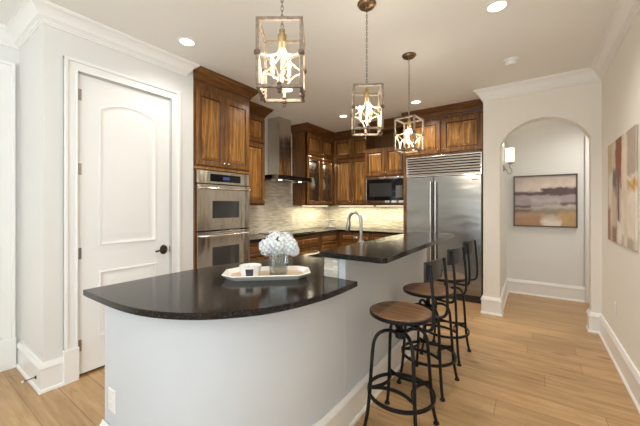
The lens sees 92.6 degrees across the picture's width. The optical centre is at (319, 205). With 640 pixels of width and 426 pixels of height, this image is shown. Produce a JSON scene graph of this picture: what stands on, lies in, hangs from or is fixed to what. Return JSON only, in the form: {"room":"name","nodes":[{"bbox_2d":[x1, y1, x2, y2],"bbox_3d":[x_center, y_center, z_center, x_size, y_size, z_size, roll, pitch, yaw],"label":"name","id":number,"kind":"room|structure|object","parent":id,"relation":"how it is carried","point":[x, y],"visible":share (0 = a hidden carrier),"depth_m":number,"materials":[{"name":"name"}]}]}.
{"room":"kitchen","nodes":[
{"label":"kitchen","id":0,"kind":"room"},
{"bbox_2d":[0,44,19,362],"bbox_3d":[-3.775,-0.053,0.983,0.120,2.820,4.300,0,0,35],"label":"wall","id":1,"kind":"structure","parent":0,"point":[9,54],"depth_m":2.60,"materials":[{"name":"white paint"}]},
{"bbox_2d":[0,59,15,371],"bbox_3d":[-2.891,0.080,2.119,0.034,2.555,1.133,0,0,35],"label":"door","id":2,"kind":"structure","parent":1,"relation":"attached to","point":[7,69],"depth_m":2.54,"materials":[{"name":"white wood"}]},
{"bbox_2d":[20,30,37,356],"bbox_3d":[-2.335,-0.053,2.527,0.600,2.820,0.120,0,0,35],"label":"wall","id":3,"kind":"structure","parent":0,"point":[29,51],"depth_m":2.46,"materials":[{"name":"white paint"}]},
{"bbox_2d":[16,340,63,394],"bbox_3d":[-2.259,1.251,2.453,0.690,0.212,0.145,0,0,35],"label":"baseboard","id":4,"kind":"structure","parent":3,"relation":"attached to","point":[49,374],"depth_m":2.29,"materials":[{"name":"white wood"}]},
{"bbox_2d":[38,24,192,361],"bbox_3d":[-1.730,-0.053,2.767,0.120,2.820,1.205,0,0,35],"label":"wall","id":5,"kind":"structure","parent":0,"point":[53,43],"depth_m":2.31,"materials":[{"name":"white paint"}]},
{"bbox_2d":[0,0,199,76],"bbox_3d":[-3.101,-1.398,1.181,0.760,0.130,5.395,0,0,35],"label":"trim","id":6,"kind":"structure","parent":5,"relation":"attached to","point":[30,15],"depth_m":2.47,"materials":[{"name":"white wood"}]},
{"bbox_2d":[63,55,180,384],"bbox_3d":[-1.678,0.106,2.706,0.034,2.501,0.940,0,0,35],"label":"trim","id":7,"kind":"structure","parent":5,"relation":"attached to","point":[71,66],"depth_m":2.38,"materials":[{"name":"white wood"}]},
{"bbox_2d":[78,73,169,373],"bbox_3d":[-1.686,0.143,2.707,0.109,2.383,0.754,0,0,35],"label":"door","id":8,"kind":"structure","parent":5,"relation":"in","point":[123,132],"depth_m":2.63,"materials":[{"name":"white wood"}]},
{"bbox_2d":[255,118,316,233],"bbox_3d":[-0.669,-0.053,5.026,0.720,2.820,3.915,0,0,35],"label":"wall","id":9,"kind":"structure","parent":0,"point":[266,120],"depth_m":5.12,"materials":[{"name":"white paint"}]},
{"bbox_2d":[249,101,273,204],"bbox_3d":[-1.093,-0.735,4.462,0.423,1.454,0.754,0,0,35],"label":"upper cabinet","id":10,"kind":"object","parent":9,"relation":"attached to","point":[258,113],"visible":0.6,"depth_m":4.47,"materials":[{"name":"brown wood"}]},
{"bbox_2d":[265,116,311,183],"bbox_3d":[-0.592,-0.933,5.108,0.484,1.056,0.912,0,0,35],"label":"range hood","id":11,"kind":"object","parent":9,"relation":"attached to","point":[279,128],"visible":0.88,"depth_m":5.07,"materials":[{"name":"silver metal"}]},
{"bbox_2d":[249,173,328,233],"bbox_3d":[-0.644,-0.051,5.469,0.010,0.983,2.915,0,0,35],"label":"backsplash","id":12,"kind":"structure","parent":9,"relation":"attached to","point":[277,212],"depth_m":5.41,"materials":[{"name":"tile"}]},
{"bbox_2d":[291,122,334,205],"bbox_3d":[-0.112,-0.735,5.871,0.423,1.454,0.995,0,0,35],"label":"upper cabinet","id":13,"kind":"object","parent":9,"relation":"attached to","point":[312,145],"visible":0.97,"depth_m":5.64,"materials":[{"name":"brown wood"}]},
{"bbox_2d":[333,130,364,205],"bbox_3d":[0.553,-0.735,6.154,1.192,1.454,0.423,0,0,35],"label":"upper cabinet","id":14,"kind":"object","parent":9,"relation":"attached to","point":[348,150],"visible":0.65,"depth_m":5.97,"materials":[{"name":"brown wood"}]},
{"bbox_2d":[0,0,617,131],"bbox_3d":[0.089,-1.523,1.266,6.500,0.120,9.480,0,0,35],"label":"ceiling","id":15,"kind":"structure","parent":0,"point":[460,48],"depth_m":2.71,"materials":[{"name":"white paint"}]},
{"bbox_2d":[177,37,196,46],"bbox_3d":[-1.185,-1.459,2.726,0.168,0.007,0.168,0,0,35],"label":"recessed light","id":16,"kind":"object","parent":15,"relation":"in","point":[185,41],"visible":1,"depth_m":2.71,"materials":[{"name":"white plastic"}]},
{"bbox_2d":[254,0,306,107],"bbox_3d":[-0.182,-0.983,1.467,0.228,0.961,0.229,0,0,0],"label":"lantern pendant","id":17,"kind":"object","parent":15,"relation":"hanging from","point":[281,41],"visible":1,"depth_m":1.44,"materials":[{"name":"beige metal"}]},
{"bbox_2d":[282,88,294,91],"bbox_3d":[-0.403,-1.459,3.850,0.168,0.007,0.168,0,0,35],"label":"recessed light","id":18,"kind":"object","parent":15,"relation":"in","point":[288,89],"visible":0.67,"depth_m":3.86,"materials":[{"name":"white plastic"}]},
{"bbox_2d":[350,0,384,139],"bbox_3d":[0.338,-0.983,2.214,0.228,0.961,0.229,0,0,3],"label":"lantern pendant","id":19,"kind":"object","parent":15,"relation":"hanging from","point":[363,5],"visible":1,"depth_m":2.19,"materials":[{"name":"beige metal"}]},
{"bbox_2d":[393,52,424,154],"bbox_3d":[0.864,-0.983,2.969,0.229,0.961,0.228,0,0,42],"label":"lantern pendant","id":20,"kind":"object","parent":15,"relation":"hanging from","point":[409,56],"visible":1,"depth_m":2.96,"materials":[{"name":"beige metal"}]},
{"bbox_2d":[410,100,421,103],"bbox_3d":[1.349,-1.459,4.300,0.168,0.007,0.168,0,0,35],"label":"recessed light","id":21,"kind":"object","parent":15,"relation":"in","point":[413,101],"visible":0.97,"depth_m":4.27,"materials":[{"name":"white plastic"}]},
{"bbox_2d":[484,0,509,13],"bbox_3d":[1.295,-1.459,2.239,0.168,0.007,0.168,0,0,35],"label":"recessed light","id":22,"kind":"object","parent":15,"relation":"in","point":[495,6],"visible":1,"depth_m":2.23,"materials":[{"name":"white plastic"}]},
{"bbox_2d":[503,57,518,66],"bbox_3d":[1.915,-1.435,3.066,0.136,0.055,0.136,0,0,35],"label":"smoke detector","id":23,"kind":"object","parent":15,"relation":"attached to","point":[512,61],"visible":1,"depth_m":3.03,"materials":[{"name":"white plastic"}]},
{"bbox_2d":[0,292,639,425],"bbox_3d":[-0.321,1.407,1.552,7.500,0.100,9.480,0,0,35],"label":"floor","id":24,"kind":"structure","parent":0,"point":[538,363],"depth_m":2.31,"materials":[{"name":"brown wood"}]},
{"bbox_2d":[193,66,258,268],"bbox_3d":[-1.342,-0.052,3.764,0.813,2.819,0.865,0,0,35],"label":"tall cabinet","id":25,"kind":"object","parent":24,"relation":"on","point":[220,102],"visible":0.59,"depth_m":3.46,"materials":[{"name":"brown wood"}]},
{"bbox_2d":[195,169,250,268],"bbox_3d":[-1.281,0.270,3.663,0.592,1.315,0.726,0,0,35],"label":"double wall oven","id":26,"kind":"object","parent":25,"relation":"in","point":[222,199],"visible":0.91,"depth_m":3.48,"materials":[{"name":"silver metal"}]},
{"bbox_2d":[99,248,428,425],"bbox_3d":[-0.006,0.838,2.456,0.995,1.038,2.696,0,0,35],"label":"kitchen island","id":27,"kind":"object","parent":24,"relation":"on","point":[308,365],"visible":0.69,"depth_m":1.50,"materials":[{"name":"paint"},{"name":"black granite"},{"name":"white enamel"}]},
{"bbox_2d":[108,387,114,413],"bbox_3d":[-1.091,1.017,1.601,0.075,0.115,0.008,0,0,35],"label":"wall outlet","id":28,"kind":"object","parent":27,"relation":"attached to","point":[111,393],"visible":1,"depth_m":1.59,"materials":[{"name":"white plastic"}]},
{"bbox_2d":[83,252,357,319],"bbox_3d":[-0.005,0.458,2.441,1.106,0.030,2.779,0,0,35],"label":"island countertop","id":29,"kind":"structure","parent":27,"relation":"on","point":[204,293],"depth_m":1.56,"materials":[{"name":"black stone"}]},
{"bbox_2d":[222,266,310,280],"bbox_3d":[-0.331,0.425,1.930,0.536,0.034,0.290,0,0,-7],"label":"serving tray","id":30,"kind":"object","parent":29,"relation":"on","point":[293,272],"visible":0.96,"depth_m":1.88,"materials":[{"name":"white ceramic"}]},
{"bbox_2d":[239,263,261,275],"bbox_3d":[-0.422,0.394,1.860,0.134,0.070,0.134,0,0,-7],"label":"jar candle","id":31,"kind":"object","parent":30,"relation":"on","point":[247,269],"visible":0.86,"depth_m":1.82,"materials":[{"name":"white glass"}]},
{"bbox_2d":[268,254,287,274],"bbox_3d":[-0.261,0.361,1.935,0.112,0.135,0.112,0,0,0],"label":"glass vase","id":32,"kind":"object","parent":30,"relation":"on","point":[272,270],"visible":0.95,"depth_m":1.92,"materials":[{"name":"clear glass"}]},
{"bbox_2d":[259,231,298,266],"bbox_3d":[-0.256,0.271,1.937,0.255,0.225,0.221,0,0,0],"label":"hydrangea bouquet","id":33,"kind":"object","parent":32,"relation":"in","point":[275,243],"visible":1,"depth_m":1.89,"materials":[{"name":"white plant"}]},
{"bbox_2d":[319,232,454,263],"bbox_3d":[0.699,0.303,2.562,0.450,0.032,1.855,0,0,35],"label":"island countertop","id":34,"kind":"structure","parent":27,"relation":"on","point":[384,250],"depth_m":2.12,"materials":[{"name":"black stone"}]},
{"bbox_2d":[346,211,363,242],"bbox_3d":[0.322,0.243,2.626,0.229,0.398,0.073,0,0,27],"label":"tap","id":35,"kind":"object","parent":34,"relation":"on","point":[348,225],"visible":0.79,"depth_m":2.60,"materials":[{"name":"silver metal"}]},
{"bbox_2d":[250,231,337,260],"bbox_3d":[-0.384,0.919,5.276,0.657,0.876,2.898,0,0,35],"label":"base cabinet","id":36,"kind":"object","parent":24,"relation":"on","point":[307,244],"visible":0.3,"depth_m":5.05,"materials":[{"name":"brown wood"}]},
{"bbox_2d":[250,227,402,242],"bbox_3d":[0.156,0.461,4.904,1.945,0.037,2.903,0,0,35],"label":"countertop","id":37,"kind":"structure","parent":36,"relation":"on","point":[257,237],"depth_m":5.42,"materials":[{"name":"black stone"}]},
{"bbox_2d":[258,230,314,233],"bbox_3d":[-0.536,0.437,5.076,0.500,0.010,0.840,0,0,35],"label":"cooktop","id":38,"kind":"object","parent":37,"relation":"in","point":[288,231],"visible":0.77,"depth_m":5.08,"materials":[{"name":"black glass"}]},
{"bbox_2d":[323,219,338,227],"bbox_3d":[0.220,0.356,6.232,0.340,0.170,0.340,0,0,35],"label":"dish","id":39,"kind":"object","parent":37,"relation":"on","point":[330,220],"visible":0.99,"depth_m":6.22,"materials":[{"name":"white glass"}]},
{"bbox_2d":[338,231,394,246],"bbox_3d":[1.050,0.919,5.665,1.349,0.876,0.657,0,0,35],"label":"base cabinet","id":40,"kind":"object","parent":24,"relation":"on","point":[344,238],"visible":0.24,"depth_m":5.61,"materials":[{"name":"brown wood"}]},
{"bbox_2d":[363,255,448,425],"bbox_3d":[0.512,0.829,1.860,0.450,1.056,0.405,0,0,37],"label":"bar stool","id":41,"kind":"object","parent":24,"relation":"on","point":[399,314],"visible":1,"depth_m":1.83,"materials":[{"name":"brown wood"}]},
{"bbox_2d":[396,245,466,401],"bbox_3d":[0.854,0.829,2.352,0.450,1.056,0.405,0,0,41],"label":"bar stool","id":42,"kind":"object","parent":24,"relation":"on","point":[454,256],"visible":0.8,"depth_m":2.30,"materials":[{"name":"grey metal"}]},
{"bbox_2d":[401,99,482,294],"bbox_3d":[2.008,-0.052,4.848,1.153,2.819,0.903,0,0,35],"label":"tall cabinet","id":43,"kind":"object","parent":24,"relation":"on","point":[456,128],"visible":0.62,"depth_m":4.48,"materials":[{"name":"brown wood"}]},
{"bbox_2d":[406,152,481,303],"bbox_3d":[2.011,0.303,4.826,1.053,2.108,0.917,0,0,35],"label":"refrigerator","id":44,"kind":"object","parent":24,"relation":"on","point":[444,192],"visible":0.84,"depth_m":4.44,"materials":[{"name":"silver metal"}]},
{"bbox_2d":[419,239,477,366],"bbox_3d":[1.180,0.829,2.820,0.450,1.056,0.405,0,0,39],"label":"bar stool","id":45,"kind":"object","parent":24,"relation":"on","point":[469,245],"visible":0.61,"depth_m":2.72,"materials":[{"name":"grey metal"}]},
{"bbox_2d":[501,139,506,291],"bbox_3d":[2.562,-0.053,4.437,0.175,2.820,1.150,0,0,35],"label":"wall","id":46,"kind":"structure","parent":0,"point":[504,146],"depth_m":4.36,"materials":[{"name":"white paint"}]},
{"bbox_2d":[503,148,513,174],"bbox_3d":[2.651,-0.622,4.295,0.132,0.372,0.110,0,0,35],"label":"wall sconce","id":47,"kind":"object","parent":46,"relation":"attached to","point":[509,152],"visible":1,"depth_m":4.25,"materials":[{"name":"white glass"}]},
{"bbox_2d":[483,81,601,313],"bbox_3d":[2.635,-0.053,3.594,1.260,2.820,0.150,0,0,35],"label":"wall","id":48,"kind":"structure","parent":0,"point":[580,105],"depth_m":3.56,"materials":[{"name":"white paint"}]},
{"bbox_2d":[480,295,503,316],"bbox_3d":[2.182,1.251,3.885,0.243,0.212,0.170,0,0,35],"label":"baseboard","id":49,"kind":"object","parent":48,"relation":"attached to","point":[489,305],"visible":0.95,"depth_m":3.82,"materials":[{"name":"white wood"}]},
{"bbox_2d":[507,120,584,286],"bbox_3d":[4.143,-0.053,4.110,2.795,2.820,0.120,0,0,35],"label":"wall","id":50,"kind":"structure","parent":0,"point":[555,255],"depth_m":4.56,"materials":[{"name":"white paint"}]},
{"bbox_2d":[513,173,577,227],"bbox_3d":[3.343,-0.075,4.567,0.770,0.775,0.040,0,0,35],"label":"landscape painting","id":51,"kind":"object","parent":50,"relation":"attached to","point":[538,200],"visible":1,"depth_m":4.54,"materials":[{"name":"brown paint"}]},
{"bbox_2d":[585,135,588,302],"bbox_3d":[3.770,0.132,4.276,0.098,2.450,0.034,0,0,35],"label":"trim","id":52,"kind":"structure","parent":50,"relation":"attached to","point":[586,137],"depth_m":4.28,"materials":[{"name":"white wood"}]},
{"bbox_2d":[602,12,639,372],"bbox_3d":[0.801,-0.053,-0.022,0.140,2.820,7.880,0,0,35],"label":"wall","id":53,"kind":"structure","parent":0,"point":[621,81],"depth_m":2.50,"materials":[{"name":"white paint"}]},
{"bbox_2d":[473,0,639,102],"bbox_3d":[0.283,-1.398,0.424,1.220,0.130,8.020,0,0,35],"label":"trim","id":54,"kind":"structure","parent":53,"relation":"attached to","point":[625,13],"depth_m":3.25,"materials":[{"name":"white wood"}]},
{"bbox_2d":[501,278,639,413],"bbox_3d":[0.727,1.251,0.822,0.945,0.212,9.180,0,0,35],"label":"baseboard","id":55,"kind":"structure","parent":53,"relation":"attached to","point":[629,374],"depth_m":3.27,"materials":[{"name":"white wood"}]},
{"bbox_2d":[614,301,616,315],"bbox_3d":[2.608,0.907,2.705,0.008,0.115,0.075,0,0,35],"label":"wall outlet","id":56,"kind":"object","parent":53,"relation":"attached to","point":[615,303],"visible":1,"depth_m":2.68,"materials":[{"name":"white plastic"}]},
{"bbox_2d":[608,124,637,250],"bbox_3d":[2.472,-0.127,2.516,0.016,0.883,0.954,0,0,35],"label":"abstract canvas","id":57,"kind":"object","parent":53,"relation":"attached to","point":[623,152],"visible":1,"depth_m":2.38},
{"bbox_3d":[1.507,-0.053,5.823,3.140,2.820,0.120,0,0,35],"label":"wall","id":58,"kind":"structure","parent":0,"visible":0},
{"bbox_2d":[329,206,402,229],"bbox_3d":[0.990,0.216,6.101,1.947,0.447,0.010,0,0,35],"label":"backsplash","id":59,"kind":"structure","parent":58,"relation":"attached to","point":[381,217],"depth_m":6.08,"materials":[{"name":"tile"}]},
{"bbox_2d":[358,116,402,205],"bbox_3d":[1.232,-0.735,5.498,0.860,1.454,0.723,0,0,35],"label":"upper cabinet","id":60,"kind":"object","parent":58,"relation":"attached to","point":[381,160],"visible":0.56,"depth_m":5.30,"materials":[{"name":"brown wood"}]},
{"bbox_2d":[365,176,402,202],"bbox_3d":[1.231,-0.276,5.413,0.741,0.441,0.448,0,0,35],"label":"microwave oven","id":61,"kind":"object","parent":60,"relation":"in","point":[378,189],"visible":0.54,"depth_m":5.23,"materials":[{"name":"black"}]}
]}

